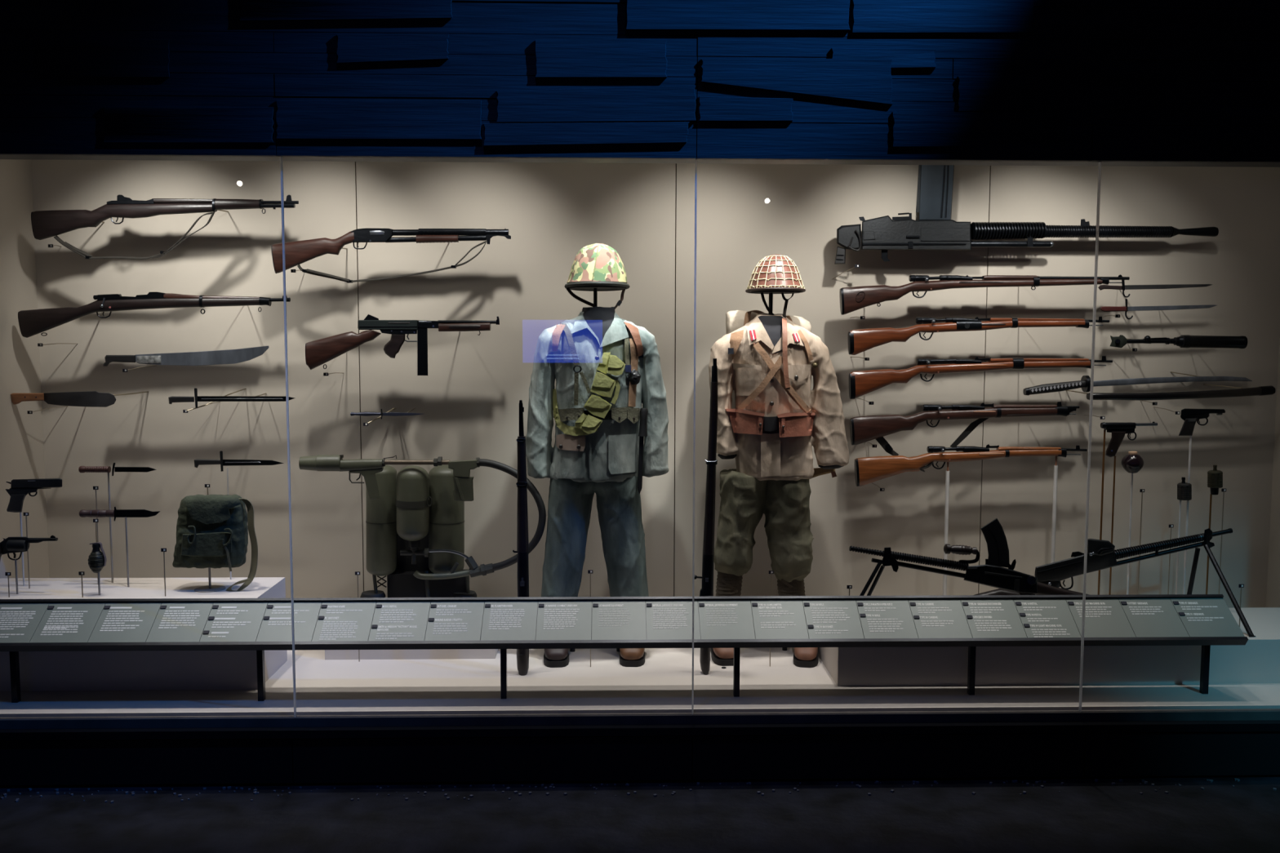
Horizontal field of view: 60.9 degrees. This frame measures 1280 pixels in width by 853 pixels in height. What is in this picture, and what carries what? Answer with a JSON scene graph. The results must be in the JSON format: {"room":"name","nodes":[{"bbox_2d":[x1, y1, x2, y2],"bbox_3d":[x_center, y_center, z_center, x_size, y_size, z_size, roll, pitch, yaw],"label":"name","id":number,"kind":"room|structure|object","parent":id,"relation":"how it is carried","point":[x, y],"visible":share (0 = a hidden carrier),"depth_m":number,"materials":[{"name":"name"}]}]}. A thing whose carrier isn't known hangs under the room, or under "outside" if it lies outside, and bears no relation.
{"room":"museum","nodes":[
{"label":"museum","id":0,"kind":"room"},
{"bbox_2d":[0,159,48,578],"bbox_3d":[-2.785,-0.137,4.466,0.060,2.365,1.162,0,5,-1],"label":"wall","id":1,"kind":"structure","parent":0,"point":[21,433],"depth_m":4.86,"materials":[{"name":"paint"}]},
{"bbox_2d":[204,484,209,494],"bbox_3d":[-1.824,0.447,4.604,0.021,0.410,0.004,0,5,-1],"label":"number tag","id":2,"kind":"object","parent":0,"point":[206,486],"visible":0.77,"depth_m":4.59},
{"bbox_2d":[0,0,1279,167],"bbox_3d":[0.054,-2.784,3.786,9.500,3.655,0.140,0,5,-1],"label":"wall","id":3,"kind":"structure","parent":0,"point":[988,82],"depth_m":3.85,"materials":[{"name":"blue wood"}]},
{"bbox_2d":[280,156,296,717],"bbox_3d":[-1.280,0.034,3.960,0.006,2.097,0.011,0,5,-1],"label":"trim","id":4,"kind":"structure","parent":3,"relation":"attached to","point":[281,157],"depth_m":3.95,"materials":[{"name":"grey metal"}]},
{"bbox_2d":[691,145,697,714],"bbox_3d":[0.200,0.034,3.997,0.006,2.097,0.011,0,5,-1],"label":"trim","id":5,"kind":"structure","parent":3,"relation":"attached to","point":[695,160],"depth_m":3.99,"materials":[{"name":"grey metal"}]},
{"bbox_2d":[1078,161,1101,711],"bbox_3d":[1.668,0.034,4.035,0.006,2.097,0.011,0,5,-1],"label":"trim","id":6,"kind":"structure","parent":3,"relation":"attached to","point":[1100,162],"depth_m":4.03,"materials":[{"name":"grey metal"}]},
{"bbox_2d":[0,774,1279,852],"bbox_3d":[-0.031,1.588,1.235,18.000,0.050,10.200,0,5,-1],"label":"floor","id":7,"kind":"structure","parent":0,"point":[1087,815],"depth_m":3.79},
{"bbox_2d":[0,778,1276,803],"bbox_3d":[0.060,1.333,3.983,5.513,0.007,0.130,0,5,-1],"label":"grit","id":8,"kind":"object","parent":7,"relation":"on","point":[255,792],"visible":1,"depth_m":3.98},
{"bbox_2d":[0,731,1279,785],"bbox_3d":[0.047,1.239,4.074,9.500,0.178,0.050,0,5,-1],"label":"wall","id":9,"kind":"structure","parent":0,"point":[676,757],"depth_m":4.05,"materials":[{"name":"paint"}]},
{"bbox_2d":[0,708,1279,728],"bbox_3d":[0.047,1.123,4.083,9.500,0.088,0.032,0,5,-1],"label":"trim","id":10,"kind":"structure","parent":9,"relation":"attached to","point":[1250,714],"depth_m":4.07,"materials":[{"name":"metal"}]},
{"bbox_2d":[0,720,1279,740],"bbox_3d":[0.048,1.130,4.048,9.500,0.030,0.036,0,5,-1],"label":"trim","id":11,"kind":"structure","parent":9,"relation":"attached to","point":[220,733],"depth_m":4.03,"materials":[{"name":"metal"}]},
{"bbox_2d":[0,647,1279,717],"bbox_3d":[0.142,1.044,4.659,5.923,0.050,1.120,0,5,-1],"label":"floor","id":12,"kind":"structure","parent":0,"point":[664,683],"depth_m":4.28,"materials":[{"name":"paint"}]},
{"bbox_2d":[4,572,11,597],"bbox_3d":[-2.495,0.626,4.302,0.021,0.101,0.004,0,5,-1],"label":"number tag","id":13,"kind":"object","parent":12,"relation":"on","point":[7,574],"visible":1,"depth_m":4.30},
{"bbox_2d":[22,512,30,588],"bbox_3d":[-2.498,0.507,4.442,0.021,0.315,0.004,0,5,-1],"label":"number tag","id":14,"kind":"object","parent":12,"relation":"on","point":[25,514],"visible":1,"depth_m":4.44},
{"bbox_2d":[0,535,57,594],"bbox_3d":[-2.463,0.552,4.352,0.269,0.239,0.049,0,5,-1],"label":"revolver","id":15,"kind":"object","parent":12,"relation":"on","point":[8,545],"visible":1,"depth_m":4.34,"materials":[{"name":"metal"}]},
{"bbox_2d":[5,478,62,586],"bbox_3d":[-2.489,0.436,4.486,0.240,0.450,0.028,0,5,-1],"label":"pistol","id":16,"kind":"object","parent":12,"relation":"on","point":[20,489],"visible":0.98,"depth_m":4.46,"materials":[{"name":"metal"}]},
{"bbox_2d":[78,571,84,597],"bbox_3d":[-2.206,0.625,4.304,0.021,0.103,0.004,0,5,-1],"label":"number tag","id":17,"kind":"object","parent":12,"relation":"on","point":[81,573],"visible":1,"depth_m":4.30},
{"bbox_2d":[93,486,98,542],"bbox_3d":[-2.272,0.452,4.558,0.021,0.406,0.004,0,5,-1],"label":"number tag","id":18,"kind":"object","parent":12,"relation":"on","point":[95,488],"visible":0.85,"depth_m":4.55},
{"bbox_2d":[93,519,98,580],"bbox_3d":[-2.257,0.520,4.524,0.021,0.275,0.004,0,5,-1],"label":"number tag","id":19,"kind":"object","parent":12,"relation":"on","point":[95,521],"visible":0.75,"depth_m":4.51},
{"bbox_2d":[88,542,106,595],"bbox_3d":[-2.161,0.568,4.337,0.068,0.213,0.060,0,5,-1],"label":"hand grenade","id":20,"kind":"object","parent":12,"relation":"on","point":[97,560],"visible":1,"depth_m":4.32,"materials":[{"name":"metal"}]},
{"bbox_2d":[78,462,156,582],"bbox_3d":[-2.170,0.402,4.546,0.317,0.508,0.029,0,5,-1],"label":"knife","id":21,"kind":"object","parent":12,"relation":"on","point":[82,468],"visible":1,"depth_m":4.53,"materials":[{"name":"metal"}]},
{"bbox_2d":[79,506,159,586],"bbox_3d":[-2.129,0.495,4.473,0.326,0.336,0.032,0,5,-1],"label":"knife","id":22,"kind":"object","parent":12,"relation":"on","point":[125,513],"visible":1,"depth_m":4.46,"materials":[{"name":"metal"}]},
{"bbox_2d":[0,577,287,691],"bbox_3d":[-2.137,0.846,4.480,1.237,0.366,0.387,0,5,-1],"label":"plinth","id":23,"kind":"object","parent":12,"relation":"on","point":[139,670],"visible":0.56,"depth_m":4.31,"materials":[{"name":"paint"}]},
{"bbox_2d":[160,548,166,596],"bbox_3d":[-1.888,0.579,4.322,0.021,0.193,0.004,0,5,-1],"label":"number tag","id":24,"kind":"object","parent":12,"relation":"on","point":[163,550],"visible":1,"depth_m":4.32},
{"bbox_2d":[172,494,257,592],"bbox_3d":[-1.722,0.479,4.431,0.346,0.412,0.145,0,5,-1],"label":"satchel","id":25,"kind":"object","parent":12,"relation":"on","point":[212,531],"visible":1,"depth_m":4.37,"materials":[{"name":"fabric"}]},
{"bbox_2d":[194,450,284,579],"bbox_3d":[-1.779,0.379,4.735,0.400,0.525,0.260,0,5,-1],"label":"bayonet","id":26,"kind":"object","parent":12,"relation":"on","point":[222,462],"visible":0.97,"depth_m":4.83,"materials":[{"name":"metal"}]},
{"bbox_2d":[355,571,359,662],"bbox_3d":[-1.209,0.818,4.675,0.021,0.393,0.004,0,5,-1],"label":"number tag","id":27,"kind":"object","parent":12,"relation":"on","point":[357,573],"visible":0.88,"depth_m":4.66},
{"bbox_2d":[324,648,498,659],"bbox_3d":[-1.002,0.904,4.898,0.736,0.185,0.360,0,5,-1],"label":"plinth","id":28,"kind":"object","parent":12,"relation":"on","point":[453,654],"visible":0.21,"depth_m":4.72,"materials":[{"name":"paint"}]},
{"bbox_2d":[298,454,546,597],"bbox_3d":[-0.932,0.466,4.800,1.050,0.707,0.266,0,5,-1],"label":"flamethrower","id":29,"kind":"object","parent":12,"relation":"on","point":[415,517],"visible":0.98,"depth_m":4.77,"materials":[{"name":"green paint"}]},
{"bbox_2d":[395,465,429,541],"bbox_3d":[-0.989,0.335,4.740,0.144,0.330,0.141,0,5,-1],"label":"bottle","id":30,"kind":"object","parent":29,"relation":"on","point":[412,482],"depth_m":4.68,"materials":[{"name":"green paint"}]},
{"bbox_2d":[395,496,431,508],"bbox_3d":[-0.981,0.323,4.740,0.162,0.049,0.146,0,5,-1],"label":"strap","id":31,"kind":"object","parent":29,"relation":"on","point":[402,502],"depth_m":4.68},
{"bbox_2d":[408,540,419,551],"bbox_3d":[-0.986,0.515,4.756,0.050,0.048,0.049,0,5,-1],"label":"valve","id":32,"kind":"object","parent":29,"relation":"on","point":[414,545],"depth_m":4.74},
{"bbox_2d":[512,400,528,675],"bbox_3d":[-0.492,0.463,4.480,0.068,1.144,0.067,0,5,-1],"label":"rifle","id":33,"kind":"object","parent":12,"relation":"on","point":[522,544],"visible":0.94,"depth_m":4.46,"materials":[{"name":"metal"}]},
{"bbox_2d":[543,648,568,667],"bbox_3d":[-0.362,0.910,4.752,0.110,0.200,0.300,0,5,-1],"label":"boot","id":34,"kind":"object","parent":12,"relation":"on","point":[553,658],"visible":0.3,"depth_m":4.62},
{"bbox_2d":[587,569,592,666],"bbox_3d":[-0.209,0.814,4.605,0.021,0.417,0.004,0,5,-1],"label":"number tag","id":35,"kind":"object","parent":12,"relation":"on","point":[589,571],"visible":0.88,"depth_m":4.59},
{"bbox_2d":[569,288,619,652],"bbox_3d":[-0.193,0.206,4.698,0.230,1.613,0.208,0,5,-1],"label":"stand","id":36,"kind":"object","parent":12,"relation":"on","point":[599,319],"visible":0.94,"depth_m":4.59,"materials":[{"name":"metal"}]},
{"bbox_2d":[541,475,648,596],"bbox_3d":[-0.197,0.576,4.761,0.497,0.764,0.256,0,5,-1],"label":"trousers","id":37,"kind":"object","parent":36,"relation":"hanging from","point":[619,507],"visible":0.6,"depth_m":4.67,"materials":[{"name":"fabric"}]},
{"bbox_2d":[525,311,668,482],"bbox_3d":[-0.185,-0.132,4.699,0.598,0.734,0.318,-2,5,-19],"label":"jacket","id":38,"kind":"object","parent":36,"relation":"hanging from","point":[610,453],"visible":0.84,"depth_m":4.61,"materials":[{"name":"fabric"}]},
{"bbox_2d":[552,351,625,435],"bbox_3d":[-0.230,-0.137,4.577,0.337,0.352,0.111,2,5,18],"label":"bandolier","id":39,"kind":"object","parent":38,"relation":"hanging from","point":[603,385],"visible":1,"depth_m":4.53,"materials":[{"name":"fabric"}]},
{"bbox_2d":[552,321,643,423],"bbox_3d":[-0.176,-0.226,4.607,0.390,0.432,0.154,0,5,-1],"label":"belt","id":40,"kind":"object","parent":38,"relation":"attached to","point":[619,415],"visible":1,"depth_m":4.57,"materials":[{"name":"fabric"}]},
{"bbox_2d":[627,368,648,494],"bbox_3d":[-0.008,0.026,4.617,0.090,0.538,0.043,-2,5,-27],"label":"sheath","id":41,"kind":"object","parent":40,"relation":"hanging from","point":[633,376],"visible":1,"depth_m":4.62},
{"bbox_2d":[564,243,630,309],"bbox_3d":[-0.184,-0.640,4.680,0.282,0.290,0.318,0,5,-1],"label":"helmet","id":42,"kind":"object","parent":36,"relation":"on","point":[599,266],"visible":1,"depth_m":4.58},
{"bbox_2d":[0,594,1248,702],"bbox_3d":[-0.194,0.867,4.235,5.070,0.373,0.206,0,5,-1],"label":"rail","id":43,"kind":"object","parent":12,"relation":"on","point":[260,625],"visible":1,"depth_m":4.22,"materials":[{"name":"metal"}]},
{"bbox_2d":[619,648,644,666],"bbox_3d":[-0.035,0.910,4.762,0.112,0.200,0.300,0,5,-1],"label":"boot","id":44,"kind":"object","parent":12,"relation":"on","point":[628,657],"visible":0.38,"depth_m":4.63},
{"bbox_2d":[694,358,717,675],"bbox_3d":[0.268,0.376,4.486,0.100,1.311,0.062,0,5,-1],"label":"rifle","id":45,"kind":"object","parent":12,"relation":"on","point":[708,560],"visible":0.82,"depth_m":4.46,"materials":[{"name":"metal"}]},
{"bbox_2d":[710,648,733,666],"bbox_3d":[0.366,0.909,4.780,0.110,0.200,0.300,0,5,-1],"label":"boot","id":46,"kind":"object","parent":12,"relation":"on","point":[720,656],"visible":0.17,"depth_m":4.65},
{"bbox_2d":[768,570,773,666],"bbox_3d":[0.554,0.816,4.618,0.021,0.414,0.004,0,5,-1],"label":"number tag","id":47,"kind":"object","parent":12,"relation":"on","point":[771,572],"visible":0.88,"depth_m":4.60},
{"bbox_2d":[757,293,786,650],"bbox_3d":[0.537,0.215,4.736,0.249,1.592,0.187,0,5,-1],"label":"stand","id":48,"kind":"object","parent":12,"relation":"on","point":[772,324],"visible":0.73,"depth_m":4.63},
{"bbox_2d":[715,571,742,596],"bbox_3d":[0.394,0.791,4.813,0.119,0.333,0.136,0,5,-1],"label":"puttee","id":49,"kind":"object","parent":48,"relation":"attached to","point":[727,584],"visible":0.44,"depth_m":4.75,"materials":[{"name":"fabric"}]},
{"bbox_2d":[714,468,813,582],"bbox_3d":[0.544,0.435,4.790,0.447,0.500,0.276,0,5,-1],"label":"breeches","id":50,"kind":"object","parent":48,"relation":"hanging from","point":[744,499],"visible":0.84,"depth_m":4.70,"materials":[{"name":"fabric"}]},
{"bbox_2d":[745,254,805,318],"bbox_3d":[0.588,-0.605,4.723,0.259,0.277,0.303,0,5,2],"label":"helmet","id":51,"kind":"object","parent":48,"relation":"on","point":[774,273],"visible":0.99,"depth_m":4.63,"materials":[{"name":"metal"}]},
{"bbox_2d":[708,313,848,480],"bbox_3d":[0.605,-0.129,4.730,0.615,0.716,0.290,0,5,-1],"label":"tunic","id":52,"kind":"object","parent":48,"relation":"hanging from","point":[766,456],"visible":0.89,"depth_m":4.66,"materials":[{"name":"beige fabric"}]},
{"bbox_2d":[725,318,815,437],"bbox_3d":[0.567,-0.207,4.634,0.400,0.510,0.182,0,5,-1],"label":"belt","id":53,"kind":"object","parent":52,"relation":"attached to","point":[743,421],"visible":1,"depth_m":4.59,"materials":[{"name":"leather"}]},
{"bbox_2d":[725,310,817,368],"bbox_3d":[0.571,-0.286,4.806,0.408,0.458,0.372,0,5,-1],"label":"backpack","id":54,"kind":"object","parent":52,"relation":"attached to","point":[736,319],"visible":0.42,"depth_m":4.83,"materials":[{"name":"fabric"}]},
{"bbox_2d":[812,467,836,478],"bbox_3d":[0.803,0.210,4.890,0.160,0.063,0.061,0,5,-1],"label":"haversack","id":55,"kind":"object","parent":52,"relation":"attached to","point":[817,471],"visible":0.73,"depth_m":4.87,"materials":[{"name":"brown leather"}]},
{"bbox_2d":[777,578,805,595],"bbox_3d":[0.686,0.803,4.822,0.159,0.312,0.136,0,5,-1],"label":"puttee","id":56,"kind":"object","parent":48,"relation":"attached to","point":[795,588],"visible":0.27,"depth_m":4.75,"materials":[{"name":"fabric"}]},
{"bbox_2d":[793,647,818,667],"bbox_3d":[0.732,0.912,4.756,0.107,0.200,0.300,1,5,14],"label":"boot","id":57,"kind":"object","parent":12,"relation":"on","point":[803,657],"visible":0.28,"depth_m":4.63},
{"bbox_2d":[846,585,852,595],"bbox_3d":[0.857,0.752,4.460,0.021,0.205,0.004,0,5,-1],"label":"number tag","id":58,"kind":"object","parent":12,"relation":"on","point":[849,587],"visible":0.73,"depth_m":4.45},
{"bbox_2d":[848,518,1089,595],"bbox_3d":[1.372,0.615,4.522,1.148,0.478,0.216,0,5,-1],"label":"machine gun","id":59,"kind":"object","parent":12,"relation":"on","point":[993,573],"visible":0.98,"depth_m":4.50,"materials":[{"name":"metal"}]},
{"bbox_2d":[980,518,1009,567],"bbox_3d":[1.473,0.483,4.514,0.133,0.214,0.026,0,5,-1],"label":"magazine","id":60,"kind":"object","parent":59,"relation":"on","point":[993,533],"depth_m":4.50,"materials":[{"name":"metal"}]},
{"bbox_2d":[854,444,1087,595],"bbox_3d":[1.526,0.534,5.045,1.076,0.909,0.060,0,5,-1],"label":"rifle","id":61,"kind":"object","parent":12,"relation":"on","point":[868,470],"visible":0.99,"depth_m":5.00,"materials":[{"name":"brown wood"}]},
{"bbox_2d":[817,607,1279,686],"bbox_3d":[1.916,0.932,4.655,2.256,0.182,0.516,0,5,-1],"label":"plinth","id":62,"kind":"object","parent":12,"relation":"on","point":[1256,661],"visible":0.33,"depth_m":4.39,"materials":[{"name":"paint"}]},
{"bbox_2d":[974,528,1255,637],"bbox_3d":[2.032,0.646,4.777,1.135,0.406,0.408,2,5,17],"label":"machine gun","id":63,"kind":"object","parent":12,"relation":"on","point":[1101,554],"visible":0.94,"depth_m":4.75,"materials":[{"name":"metal"}]},
{"bbox_2d":[1097,422,1157,595],"bbox_3d":[2.189,0.489,4.913,0.252,1.024,0.032,0,5,-1],"label":"pistol","id":64,"kind":"object","parent":12,"relation":"on","point":[1118,430],"visible":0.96,"depth_m":4.87,"materials":[{"name":"metal"}]},
{"bbox_2d":[1120,451,1143,595],"bbox_3d":[2.211,0.555,4.920,0.093,0.890,0.093,0,5,-1],"label":"hand grenade","id":65,"kind":"object","parent":12,"relation":"on","point":[1132,463],"visible":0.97,"depth_m":4.87,"materials":[{"name":"brown ceramic"}]},
{"bbox_2d":[1137,488,1144,595],"bbox_3d":[2.260,0.640,4.928,0.021,0.719,0.004,0,5,-1],"label":"number tag","id":66,"kind":"object","parent":12,"relation":"on","point":[1142,491],"visible":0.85,"depth_m":4.91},
{"bbox_2d":[1167,524,1173,594],"bbox_3d":[2.398,0.721,4.939,0.021,0.558,0.004,0,5,-1],"label":"number tag","id":67,"kind":"object","parent":12,"relation":"on","point":[1170,526],"visible":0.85,"depth_m":4.93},
{"bbox_2d":[1175,476,1191,594],"bbox_3d":[2.453,0.614,4.931,0.062,0.773,0.060,0,5,-1],"label":"hand grenade","id":68,"kind":"object","parent":12,"relation":"on","point":[1184,489],"visible":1,"depth_m":4.89,"materials":[{"name":"metal"}]},
{"bbox_2d":[1178,408,1225,594],"bbox_3d":[2.519,0.459,4.919,0.216,1.083,0.026,0,5,-1],"label":"pistol","id":69,"kind":"object","parent":12,"relation":"on","point":[1190,416],"visible":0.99,"depth_m":4.87,"materials":[{"name":"metal"}]},
{"bbox_2d":[1205,465,1222,594],"bbox_3d":[2.590,0.586,4.932,0.065,0.828,0.062,0,5,-1],"label":"hand grenade","id":70,"kind":"object","parent":12,"relation":"on","point":[1215,477],"visible":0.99,"depth_m":4.89,"materials":[{"name":"metal"}]},
{"bbox_2d":[1218,488,1226,594],"bbox_3d":[2.633,0.639,4.938,0.021,0.721,0.004,0,5,-1],"label":"number tag","id":71,"kind":"object","parent":12,"relation":"on","point":[1222,490],"visible":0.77,"depth_m":4.92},
{"bbox_2d":[1238,584,1244,627],"bbox_3d":[2.528,0.755,4.583,0.021,0.184,0.004,0,5,-1],"label":"number tag","id":72,"kind":"object","parent":12,"relation":"on","point":[1241,586],"visible":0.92,"depth_m":4.58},
{"bbox_2d":[31,159,1279,608],"bbox_3d":[0.130,-0.364,5.132,6.403,3.200,0.080,0,5,-1],"label":"wall","id":73,"kind":"structure","parent":0,"point":[472,390],"depth_m":5.09,"materials":[{"name":"paint"}]},
{"bbox_2d":[26,405,67,413],"bbox_3d":[-2.680,-0.077,4.942,0.021,0.025,0.221,2,5,20],"label":"number tag","id":74,"kind":"object","parent":73,"relation":"attached to","point":[28,411],"visible":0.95,"depth_m":4.88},
{"bbox_2d":[48,244,61,247],"bbox_3d":[-2.625,-0.807,4.884,0.021,0.022,0.216,-1,5,-19],"label":"number tag","id":75,"kind":"object","parent":73,"relation":"attached to","point":[49,245],"visible":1,"depth_m":4.79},
{"bbox_2d":[37,342,77,346],"bbox_3d":[-2.622,-0.370,4.920,0.021,0.014,0.220,2,5,19],"label":"number tag","id":76,"kind":"object","parent":73,"relation":"attached to","point":[38,344],"visible":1,"depth_m":4.87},
{"bbox_2d":[10,391,148,407],"bbox_3d":[-2.525,-0.131,4.916,0.501,0.071,0.272,0,5,-1],"label":"knife","id":77,"kind":"object","parent":73,"relation":"attached to","point":[88,398],"visible":1,"depth_m":4.79,"materials":[{"name":"brown wood"}]},
{"bbox_2d":[122,364,156,372],"bbox_3d":[-2.260,-0.263,4.938,0.021,0.025,0.216,2,5,17],"label":"number tag","id":78,"kind":"object","parent":73,"relation":"attached to","point":[123,370],"visible":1,"depth_m":4.87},
{"bbox_2d":[17,292,290,337],"bbox_3d":[-2.128,-0.499,4.887,1.177,0.202,0.288,0,5,-1],"label":"rifle","id":79,"kind":"object","parent":73,"relation":"attached to","point":[32,322],"visible":0.98,"depth_m":4.75,"materials":[{"name":"brown wood"}]},
{"bbox_2d":[31,194,298,259],"bbox_3d":[-2.067,-0.880,4.861,1.147,0.284,0.280,0,5,-1],"label":"rifle","id":80,"kind":"object","parent":73,"relation":"attached to","point":[45,224],"visible":0.99,"depth_m":4.72,"materials":[{"name":"brown wood"}]},
{"bbox_2d":[102,345,269,366],"bbox_3d":[-2.003,-0.321,4.914,0.729,0.093,0.270,0,5,-1],"label":"machete","id":81,"kind":"object","parent":73,"relation":"attached to","point":[240,355],"visible":1,"depth_m":4.79,"materials":[{"name":"metal"}]},
{"bbox_2d":[182,401,219,413],"bbox_3d":[-1.987,-0.089,4.959,0.020,0.040,0.226,2,5,23],"label":"number tag","id":82,"kind":"object","parent":73,"relation":"attached to","point":[184,411],"visible":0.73,"depth_m":4.86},
{"bbox_2d":[168,387,294,411],"bbox_3d":[-1.807,-0.129,4.936,0.560,0.103,0.269,0,5,-1],"label":"bayonet","id":83,"kind":"object","parent":73,"relation":"attached to","point":[260,397],"visible":0.98,"depth_m":4.81,"materials":[{"name":"metal"}]},
{"bbox_2d":[350,408,422,423],"bbox_3d":[-1.121,-0.056,4.960,0.333,0.067,0.268,0,5,-1],"label":"stiletto","id":84,"kind":"object","parent":73,"relation":"attached to","point":[381,414],"visible":1,"depth_m":4.83,"materials":[{"name":"metal"}]},
{"bbox_2d":[271,227,511,283],"bbox_3d":[-1.091,-0.762,4.896,1.045,0.241,0.280,0,5,-1],"label":"shotgun","id":85,"kind":"object","parent":73,"relation":"attached to","point":[297,252],"visible":1,"depth_m":4.76,"materials":[{"name":"red wood"}]},
{"bbox_2d":[305,314,499,375],"bbox_3d":[-1.050,-0.370,4.930,0.852,0.271,0.279,0,5,-1],"label":"gun","id":86,"kind":"object","parent":73,"relation":"attached to","point":[318,352],"visible":1,"depth_m":4.79,"materials":[{"name":"black metal"}]},
{"bbox_2d":[417,327,427,375],"bbox_3d":[-0.963,-0.335,4.816,0.050,0.220,0.024,0,5,-1],"label":"magazine","id":87,"kind":"object","parent":86,"relation":"on","point":[422,332],"depth_m":4.80,"materials":[{"name":"metal"}]},
{"bbox_2d":[832,264,859,279],"bbox_3d":[0.945,-0.713,5.030,0.151,0.065,0.017,5,6,43],"label":"number tag","id":88,"kind":"object","parent":73,"relation":"attached to","point":[855,265],"visible":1,"depth_m":4.99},
{"bbox_2d":[851,315,865,319],"bbox_3d":[1.001,-0.504,5.050,0.020,0.014,0.116,-2,5,-25],"label":"number tag","id":89,"kind":"object","parent":73,"relation":"attached to","point":[860,317],"visible":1,"depth_m":5.00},
{"bbox_2d":[850,356,869,360],"bbox_3d":[1.016,-0.316,5.065,0.019,0.017,0.125,-3,6,-34],"label":"number tag","id":90,"kind":"object","parent":73,"relation":"attached to","point":[865,358],"visible":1,"depth_m":5.02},
{"bbox_2d":[856,397,873,404],"bbox_3d":[1.039,-0.119,5.082,0.019,0.028,0.125,-3,6,-34],"label":"number tag","id":91,"kind":"object","parent":73,"relation":"attached to","point":[869,402],"visible":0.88,"depth_m":5.04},
{"bbox_2d":[849,401,1079,455],"bbox_3d":[1.492,0.009,5.068,1.057,0.259,0.195,0,5,-1],"label":"rifle","id":92,"kind":"object","parent":73,"relation":"attached to","point":[863,429],"visible":1,"depth_m":4.99,"materials":[{"name":"red wood"}]},
{"bbox_2d":[848,316,1109,355],"bbox_3d":[1.547,-0.420,5.034,1.198,0.180,0.195,0,5,-1],"label":"rifle","id":93,"kind":"object","parent":73,"relation":"attached to","point":[860,340],"visible":1,"depth_m":4.95,"materials":[{"name":"red wood"}]},
{"bbox_2d":[848,355,1112,399],"bbox_3d":[1.561,-0.230,5.050,1.212,0.200,0.195,0,5,-1],"label":"rifle","id":94,"kind":"object","parent":73,"relation":"attached to","point":[861,383],"visible":0.99,"depth_m":4.97,"materials":[{"name":"red wood"}]},
{"bbox_2d":[839,274,1129,315],"bbox_3d":[1.569,-0.606,5.019,1.324,0.187,0.195,0,5,-1],"label":"rifle","id":95,"kind":"object","parent":73,"relation":"attached to","point":[852,299],"visible":0.99,"depth_m":4.93,"materials":[{"name":"red wood"}]},
{"bbox_2d":[834,164,1218,263],"bbox_3d":[1.766,-1.030,5.004,1.763,0.572,0.164,0,5,-1],"label":"machine gun","id":96,"kind":"object","parent":73,"relation":"attached to","point":[935,229],"visible":1,"depth_m":4.93,"materials":[{"name":"metal"}]},
{"bbox_2d":[919,164,954,220],"bbox_3d":[1.353,-1.124,4.950,0.174,0.374,0.055,0,5,-1],"label":"magazine","id":97,"kind":"object","parent":96,"relation":"on","point":[935,181],"depth_m":4.93,"materials":[{"name":"metal"}]},
{"bbox_2d":[1084,414,1105,419],"bbox_3d":[2.128,-0.046,5.100,0.021,0.014,0.149,-1,5,-8],"label":"number tag","id":98,"kind":"object","parent":73,"relation":"attached to","point":[1100,417],"visible":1,"depth_m":5.03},
{"bbox_2d":[1104,314,1119,317],"bbox_3d":[2.190,-0.513,5.063,0.021,0.014,0.146,0,5,-1],"label":"number tag","id":99,"kind":"object","parent":73,"relation":"attached to","point":[1115,315],"visible":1,"depth_m":4.99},
{"bbox_2d":[1102,348,1137,351],"bbox_3d":[2.230,-0.358,5.072,0.019,0.014,0.175,-3,6,-35],"label":"number tag","id":100,"kind":"object","parent":73,"relation":"attached to","point":[1132,349],"visible":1,"depth_m":5.04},
{"bbox_2d":[1022,371,1252,395],"bbox_3d":[2.285,-0.200,5.059,1.055,0.106,0.215,0,5,-1],"label":"sword","id":101,"kind":"object","parent":73,"relation":"attached to","point":[1085,382],"visible":0.99,"depth_m":4.99,"materials":[{"name":"metal"}]},
{"bbox_2d":[1140,400,1157,404],"bbox_3d":[2.377,-0.112,5.101,0.021,0.015,0.146,0,5,-1],"label":"number tag","id":102,"kind":"object","parent":73,"relation":"attached to","point":[1153,403],"visible":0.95,"depth_m":5.03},
{"bbox_2d":[1097,279,1213,297],"bbox_3d":[2.345,-0.635,5.039,0.534,0.083,0.189,0,5,-1],"label":"bayonet","id":103,"kind":"object","parent":73,"relation":"attached to","point":[1123,287],"visible":1,"depth_m":4.95,"materials":[{"name":"grey metal"}]},
{"bbox_2d":[1100,298,1216,319],"bbox_3d":[2.365,-0.543,5.047,0.547,0.096,0.189,0,5,-1],"label":"bayonet","id":104,"kind":"object","parent":73,"relation":"attached to","point":[1105,308],"visible":1,"depth_m":4.96,"materials":[{"name":"metal"}]},
{"bbox_2d":[1153,406,1180,414],"bbox_3d":[2.459,-0.075,5.086,0.021,0.024,0.188,0,5,-5],"label":"number tag","id":105,"kind":"object","parent":73,"relation":"attached to","point":[1176,412],"visible":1,"depth_m":5.00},
{"bbox_2d":[1066,383,1275,400],"bbox_3d":[2.465,-0.161,5.077,0.895,0.071,0.195,0,5,-1],"label":"scabbard","id":106,"kind":"object","parent":73,"relation":"attached to","point":[1261,390],"visible":0.91,"depth_m":4.99,"materials":[{"name":"black paint"}]},
{"bbox_2d":[1110,334,1248,348],"bbox_3d":[2.452,-0.394,5.050,0.628,0.063,0.212,0,5,-1],"label":"grenade discharger","id":107,"kind":"object","parent":73,"relation":"attached to","point":[1187,341],"visible":1,"depth_m":4.96,"materials":[{"name":"metal"}]},
{"bbox_2d":[1266,334,1279,607],"bbox_3d":[3.076,-0.138,4.614,0.060,2.365,1.162,0,5,-1],"label":"wall","id":108,"kind":"structure","parent":0,"point":[1273,596],"depth_m":5.19,"materials":[{"name":"paint"}]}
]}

